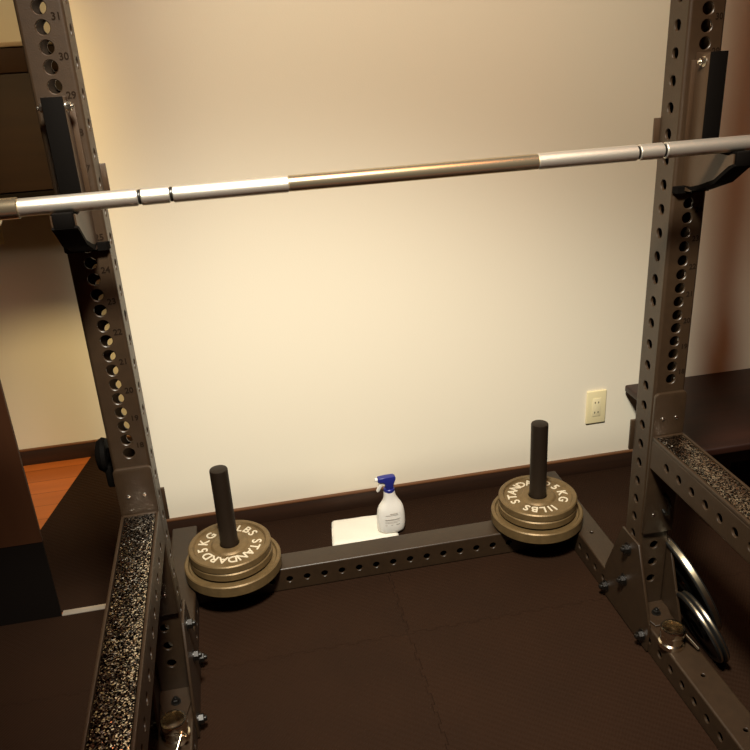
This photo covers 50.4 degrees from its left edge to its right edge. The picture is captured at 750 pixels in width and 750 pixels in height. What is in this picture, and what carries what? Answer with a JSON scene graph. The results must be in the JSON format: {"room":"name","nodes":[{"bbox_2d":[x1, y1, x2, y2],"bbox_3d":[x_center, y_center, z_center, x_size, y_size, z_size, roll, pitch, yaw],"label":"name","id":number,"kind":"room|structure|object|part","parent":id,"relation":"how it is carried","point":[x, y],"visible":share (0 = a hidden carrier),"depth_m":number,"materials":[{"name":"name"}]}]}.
{"room":"gym","nodes":[
{"label":"gym","id":0,"kind":"room"},
{"bbox_2d":[23,457,89,613],"bbox_3d":[0.308,0.911,1.578,4.600,0.050,3.900,-7,24,-9],"label":"floor","id":1,"kind":"structure","parent":0,"point":[48,483],"depth_m":2.92,"materials":[{"name":"orange wood"}]},
{"bbox_2d":[0,380,61,625],"bbox_3d":[-1.336,-0.285,1.721,0.823,2.206,0.011,-7,24,-9],"label":"door","id":2,"kind":"structure","parent":1,"relation":"on","point":[28,593],"depth_m":2.12,"materials":[{"name":"black wood"}]},
{"bbox_2d":[40,456,120,611],"bbox_3d":[-0.971,0.488,2.658,0.463,0.006,0.934,-7,24,-9],"label":"foam mat","id":3,"kind":"object","parent":1,"relation":"on","point":[80,536],"visible":0.35,"depth_m":2.56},
{"bbox_2d":[62,604,105,615],"bbox_3d":[-0.762,0.654,2.244,0.226,0.008,0.021,-7,24,-9],"label":"trim","id":4,"kind":"structure","parent":1,"relation":"on","point":[101,606],"depth_m":2.23,"materials":[{"name":"beige wood"}]},
{"bbox_2d":[0,564,408,707],"bbox_3d":[-0.866,0.737,2.071,1.896,0.006,0.314,-7,24,-9],"label":"foam mat","id":5,"kind":"object","parent":1,"relation":"on","point":[48,658],"visible":0.8,"depth_m":2.12,"materials":[{"name":"black rubber"}]},
{"bbox_2d":[0,635,447,749],"bbox_3d":[-0.729,1.011,1.421,1.896,0.006,1.136,-7,24,-9],"label":"foam mat","id":6,"kind":"object","parent":1,"relation":"on","point":[368,694],"visible":0.84,"depth_m":1.87,"materials":[{"name":"black rubber"}]},
{"bbox_2d":[170,460,749,580],"bbox_3d":[0.596,0.422,2.594,2.598,0.006,0.310,-7,24,-9],"label":"foam mat","id":7,"kind":"object","parent":1,"relation":"on","point":[604,494],"visible":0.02,"depth_m":2.59,"materials":[{"name":"black rubber"}]},
{"bbox_2d":[332,515,398,545],"bbox_3d":[-0.040,0.485,2.517,0.208,0.010,0.136,-7,24,-9],"label":"cloth","id":8,"kind":"object","parent":7,"relation":"on","point":[344,531],"visible":0.8,"depth_m":2.50,"materials":[{"name":"white fabric"}]},
{"bbox_2d":[374,474,404,532],"bbox_3d":[0.047,0.395,2.457,0.088,0.194,0.056,-7,24,-9],"label":"spray bottle","id":9,"kind":"object","parent":8,"relation":"on","point":[390,512],"visible":1,"depth_m":2.44,"materials":[{"name":"white plastic"}]},
{"bbox_2d":[388,511,749,633],"bbox_3d":[0.552,0.555,2.294,1.011,0.006,0.314,-7,24,-9],"label":"foam mat","id":10,"kind":"object","parent":1,"relation":"on","point":[450,594],"visible":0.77,"depth_m":2.25,"materials":[{"name":"black rubber"}]},
{"bbox_2d":[408,571,749,749],"bbox_3d":[0.689,0.829,1.644,1.011,0.006,1.136,-7,24,-9],"label":"foam mat","id":11,"kind":"object","parent":1,"relation":"on","point":[570,676],"visible":0.78,"depth_m":1.90,"materials":[{"name":"black rubber"}]},
{"bbox_2d":[13,0,749,749],"bbox_3d":[0.089,-0.209,1.408,1.298,2.150,1.631,-7,24,-9],"label":"power rack","id":12,"kind":"object","parent":11,"relation":"on","point":[639,580],"visible":0.8,"depth_m":1.75,"materials":[{"name":"metal"}]},
{"bbox_2d":[36,96,110,253],"bbox_3d":[-0.513,-0.328,1.334,0.093,0.263,0.246,-7,24,-9],"label":"hook","id":13,"kind":"object","parent":12,"relation":"attached to","point":[75,231],"visible":0.88,"depth_m":1.31,"materials":[{"name":"grey metal"}]},
{"bbox_3d":[-0.500,-0.231,1.332,0.039,0.068,0.162,-7,24,-9],"label":"under plate","id":14,"kind":"part","parent":13,"relation":"part of","materials":[{"name":"black plastic"}]},
{"bbox_2d":[80,437,178,749],"bbox_3d":[-0.422,0.482,1.317,0.119,0.412,0.955,-7,24,-9],"label":"safety arm","id":15,"kind":"object","parent":12,"relation":"attached to","point":[141,590],"visible":0.98,"depth_m":1.35},
{"bbox_3d":[-0.555,0.177,1.647,0.037,0.102,0.074,-7,24,-9],"label":"clamp knob","id":16,"kind":"part","parent":15,"relation":"part of","materials":[{"name":"black plastic"}]},
{"bbox_3d":[-0.478,0.355,1.668,0.075,0.371,0.010,-7,24,-9],"label":"plate","id":17,"kind":"part","parent":15,"relation":"part of","materials":[{"name":"metal"}]},
{"bbox_3d":[-0.506,0.664,1.838,0.006,0.260,0.235,-7,24,-9],"label":"gusset plate","id":18,"kind":"part","parent":12,"relation":"part of","materials":[{"name":"metal"}]},
{"bbox_2d":[160,709,190,749],"bbox_3d":[-0.420,0.760,1.694,0.060,0.052,0.088,-20,28,-33],"label":"bar collar","id":19,"kind":"object","parent":12,"relation":"on","point":[174,726],"visible":1,"depth_m":1.69,"materials":[{"name":"silver metal"}]},
{"bbox_3d":[-0.412,0.777,1.668,0.008,0.027,0.043,2,24,12],"label":"lever","id":20,"kind":"part","parent":19,"relation":"part of","materials":[{"name":"silver metal"}]},
{"bbox_3d":[-0.461,0.717,1.857,0.075,0.006,0.212,-7,24,-9],"label":"foot plate","id":21,"kind":"part","parent":12,"relation":"part of","materials":[{"name":"metal"}]},
{"bbox_3d":[-0.429,0.814,1.730,0.075,0.075,1.631,-7,24,-9],"label":"rail","id":22,"kind":"part","parent":12,"relation":"part of","materials":[{"name":"metal"}]},
{"bbox_3d":[-0.427,0.654,1.851,0.006,0.260,0.235,-7,24,-9],"label":"gusset plate","id":23,"kind":"part","parent":12,"relation":"part of","materials":[{"name":"metal"}]},
{"bbox_2d":[184,537,281,596],"bbox_3d":[-0.397,0.525,2.233,0.268,0.034,0.268,-7,24,-9],"label":"weight plate","id":24,"kind":"object","parent":12,"relation":"on","point":[251,583],"visible":0.33,"depth_m":2.14,"materials":[{"name":"grey metal"}]},
{"bbox_2d":[190,542,272,581],"bbox_3d":[-0.401,0.498,2.225,0.228,0.024,0.228,-22,30,-36],"label":"weight plate","id":25,"kind":"object","parent":24,"relation":"on","point":[250,571],"visible":0.09,"depth_m":2.13,"materials":[{"name":"grey metal"}]},
{"bbox_2d":[188,520,270,573],"bbox_3d":[-0.404,0.476,2.216,0.228,0.024,0.228,-5,24,-4],"label":"weight plate","id":26,"kind":"object","parent":25,"relation":"on","point":[206,553],"visible":0.9,"depth_m":2.18,"materials":[{"name":"grey metal"}]},
{"bbox_2d":[491,496,582,543],"bbox_3d":[0.481,0.412,2.371,0.268,0.034,0.268,-7,24,-9],"label":"weight plate","id":27,"kind":"object","parent":12,"relation":"on","point":[554,535],"visible":0.27,"depth_m":2.28,"materials":[{"name":"grey metal"}]},
{"bbox_2d":[498,499,576,528],"bbox_3d":[0.481,0.385,2.363,0.228,0.024,0.228,1,24,11],"label":"weight plate","id":28,"kind":"object","parent":27,"relation":"on","point":[523,523],"visible":0.06,"depth_m":2.27,"materials":[{"name":"grey metal"}]},
{"bbox_2d":[498,475,576,521],"bbox_3d":[0.481,0.363,2.355,0.228,0.024,0.228,-12,25,-18],"label":"weight plate","id":29,"kind":"object","parent":28,"relation":"on","point":[560,501],"visible":0.83,"depth_m":2.32,"materials":[{"name":"grey metal"}]},
{"bbox_3d":[0.642,0.517,2.019,0.006,0.260,0.235,-7,24,-9],"label":"gusset plate","id":30,"kind":"part","parent":12,"relation":"part of","materials":[{"name":"metal"}]},
{"bbox_3d":[0.720,0.667,1.911,0.075,0.075,1.631,-7,24,-9],"label":"rail","id":31,"kind":"part","parent":12,"relation":"part of","materials":[{"name":"metal"}]},
{"bbox_3d":[0.687,0.570,2.038,0.075,0.006,0.212,-7,24,-9],"label":"foot plate","id":32,"kind":"part","parent":12,"relation":"part of","materials":[{"name":"metal"}]},
{"bbox_3d":[0.721,0.507,2.032,0.006,0.260,0.235,-7,24,-9],"label":"gusset plate","id":33,"kind":"part","parent":12,"relation":"part of","materials":[{"name":"metal"}]},
{"bbox_2d":[658,619,699,652],"bbox_3d":[0.714,0.613,1.875,0.088,0.052,0.060,-2,23,4],"label":"bar collar","id":34,"kind":"object","parent":12,"relation":"on","point":[672,634],"visible":1,"depth_m":1.86,"materials":[{"name":"silver metal"}]},
{"bbox_3d":[0.742,0.623,1.864,0.008,0.027,0.043,-20,28,-33],"label":"lever","id":35,"kind":"part","parent":34,"relation":"part of","materials":[{"name":"silver metal"}]},
{"bbox_2d":[628,390,749,563],"bbox_3d":[0.744,0.353,1.503,0.087,0.371,0.944,-7,24,-9],"label":"safety arm","id":36,"kind":"object","parent":12,"relation":"attached to","point":[677,464],"visible":1,"depth_m":1.73},
{"bbox_3d":[0.670,0.208,1.849,0.075,0.371,0.010,-7,24,-9],"label":"plate","id":37,"kind":"part","parent":36,"relation":"part of","materials":[{"name":"metal"}]},
{"bbox_3d":[0.688,0.309,1.873,0.009,0.053,0.033,-7,24,-9],"label":"pull handle","id":38,"kind":"part","parent":36,"relation":"part of","materials":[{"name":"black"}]},
{"bbox_2d":[652,51,749,193],"bbox_3d":[0.635,-0.475,1.515,0.093,0.263,0.246,-7,24,-9],"label":"hook","id":39,"kind":"object","parent":12,"relation":"attached to","point":[707,77],"visible":0.85,"depth_m":1.50,"materials":[{"name":"grey metal"}]},
{"bbox_2d":[0,135,749,224],"bbox_3d":[0.068,-0.343,1.349,2.180,0.049,0.049,-7,24,-9],"label":"barbell","id":40,"kind":"object","parent":39,"relation":"on","point":[13,207],"visible":1,"depth_m":1.32,"materials":[{"name":"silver metal"}]},
{"bbox_3d":[0.648,-0.378,1.513,0.039,0.068,0.162,-7,24,-9],"label":"under plate","id":41,"kind":"part","parent":39,"relation":"part of","materials":[{"name":"black plastic"}]},
{"bbox_2d":[665,536,721,630],"bbox_3d":[0.779,0.517,2.009,0.126,0.264,0.282,-9,24,-12],"label":"weight plate","id":42,"kind":"object","parent":11,"relation":"on","point":[688,579],"visible":0.44,"depth_m":1.91,"materials":[{"name":"black metal"}]},
{"bbox_2d":[676,591,723,662],"bbox_3d":[0.780,0.607,1.920,0.081,0.169,0.182,-9,24,-12],"label":"weight plate","id":43,"kind":"object","parent":11,"relation":"on","point":[692,616],"visible":0.98,"depth_m":1.89,"materials":[{"name":"black metal"}]},
{"bbox_2d":[682,591,729,661],"bbox_3d":[0.795,0.606,1.922,0.081,0.169,0.182,-9,24,-12],"label":"weight plate","id":44,"kind":"object","parent":11,"relation":"on","point":[690,596],"visible":0.33,"depth_m":1.84,"materials":[{"name":"black metal"}]},
{"bbox_3d":[1.596,0.650,1.931,0.900,0.006,1.444,-7,24,-9],"label":"foam mat","id":45,"kind":"object","parent":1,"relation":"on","visible":0},
{"bbox_2d":[625,368,749,524],"bbox_3d":[1.360,0.207,2.575,0.972,0.320,0.467,-7,24,-9],"label":"table","id":46,"kind":"object","parent":45,"relation":"on","point":[717,409],"visible":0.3,"depth_m":2.42,"materials":[{"name":"red wood"}]},
{"bbox_3d":[1.031,0.342,2.414,0.050,0.236,0.050,-7,24,-9],"label":"leg","id":47,"kind":"part","parent":46,"relation":"part of","materials":[{"name":"metal"}]},
{"bbox_2d":[0,0,129,449],"bbox_3d":[-1.607,-0.797,2.561,1.580,2.506,0.086,-7,24,-9],"label":"wall","id":48,"kind":"structure","parent":0,"point":[47,379],"depth_m":2.88,"materials":[{"name":"beige paint"}]},
{"bbox_2d":[0,41,61,197],"bbox_3d":[-1.394,-0.744,2.399,1.055,0.440,0.327,-7,24,-9],"label":"upper cabinet","id":49,"kind":"object","parent":48,"relation":"attached to","point":[24,169],"visible":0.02,"depth_m":2.31,"materials":[{"name":"brown wood"}]},
{"bbox_3d":[-1.348,-0.496,2.341,1.045,0.026,0.012,-7,24,-9],"label":"rail","id":50,"kind":"part","parent":49,"relation":"part of","materials":[{"name":"black wood"}]},
{"bbox_2d":[19,435,131,465],"bbox_3d":[-1.570,0.344,2.995,1.500,0.067,0.014,-7,24,-9],"label":"baseboard","id":51,"kind":"structure","parent":48,"relation":"attached to","point":[82,449],"depth_m":3.05,"materials":[{"name":"brown wood"}]},
{"bbox_3d":[-1.572,0.317,2.983,1.500,0.007,0.014,-7,24,-9],"label":"cap moulding","id":52,"kind":"part","parent":51,"relation":"part of","materials":[{"name":"brown wood"}]},
{"bbox_2d":[69,0,749,517],"bbox_3d":[0.731,-0.834,2.325,3.100,2.506,0.081,-7,24,-9],"label":"wall","id":53,"kind":"structure","parent":0,"point":[319,342],"depth_m":2.32,"materials":[{"name":"white paint"}]},
{"bbox_2d":[166,449,632,536],"bbox_3d":[0.807,0.301,2.767,3.100,0.067,0.014,-7,24,-9],"label":"baseboard","id":54,"kind":"structure","parent":53,"relation":"attached to","point":[315,505],"depth_m":2.65,"materials":[{"name":"brown wood"}]},
{"bbox_2d":[585,389,606,423],"bbox_3d":[0.743,0.107,2.674,0.069,0.120,0.010,-7,24,-9],"label":"wall outlet","id":55,"kind":"object","parent":53,"relation":"attached to","point":[596,400],"visible":1,"depth_m":2.67,"materials":[{"name":"beige plastic"}]},
{"bbox_3d":[0.743,0.108,2.670,0.030,0.066,0.002,-7,24,-9],"label":"socket panel","id":56,"kind":"part","parent":55,"relation":"part of","materials":[{"name":"beige plastic"}]}
]}

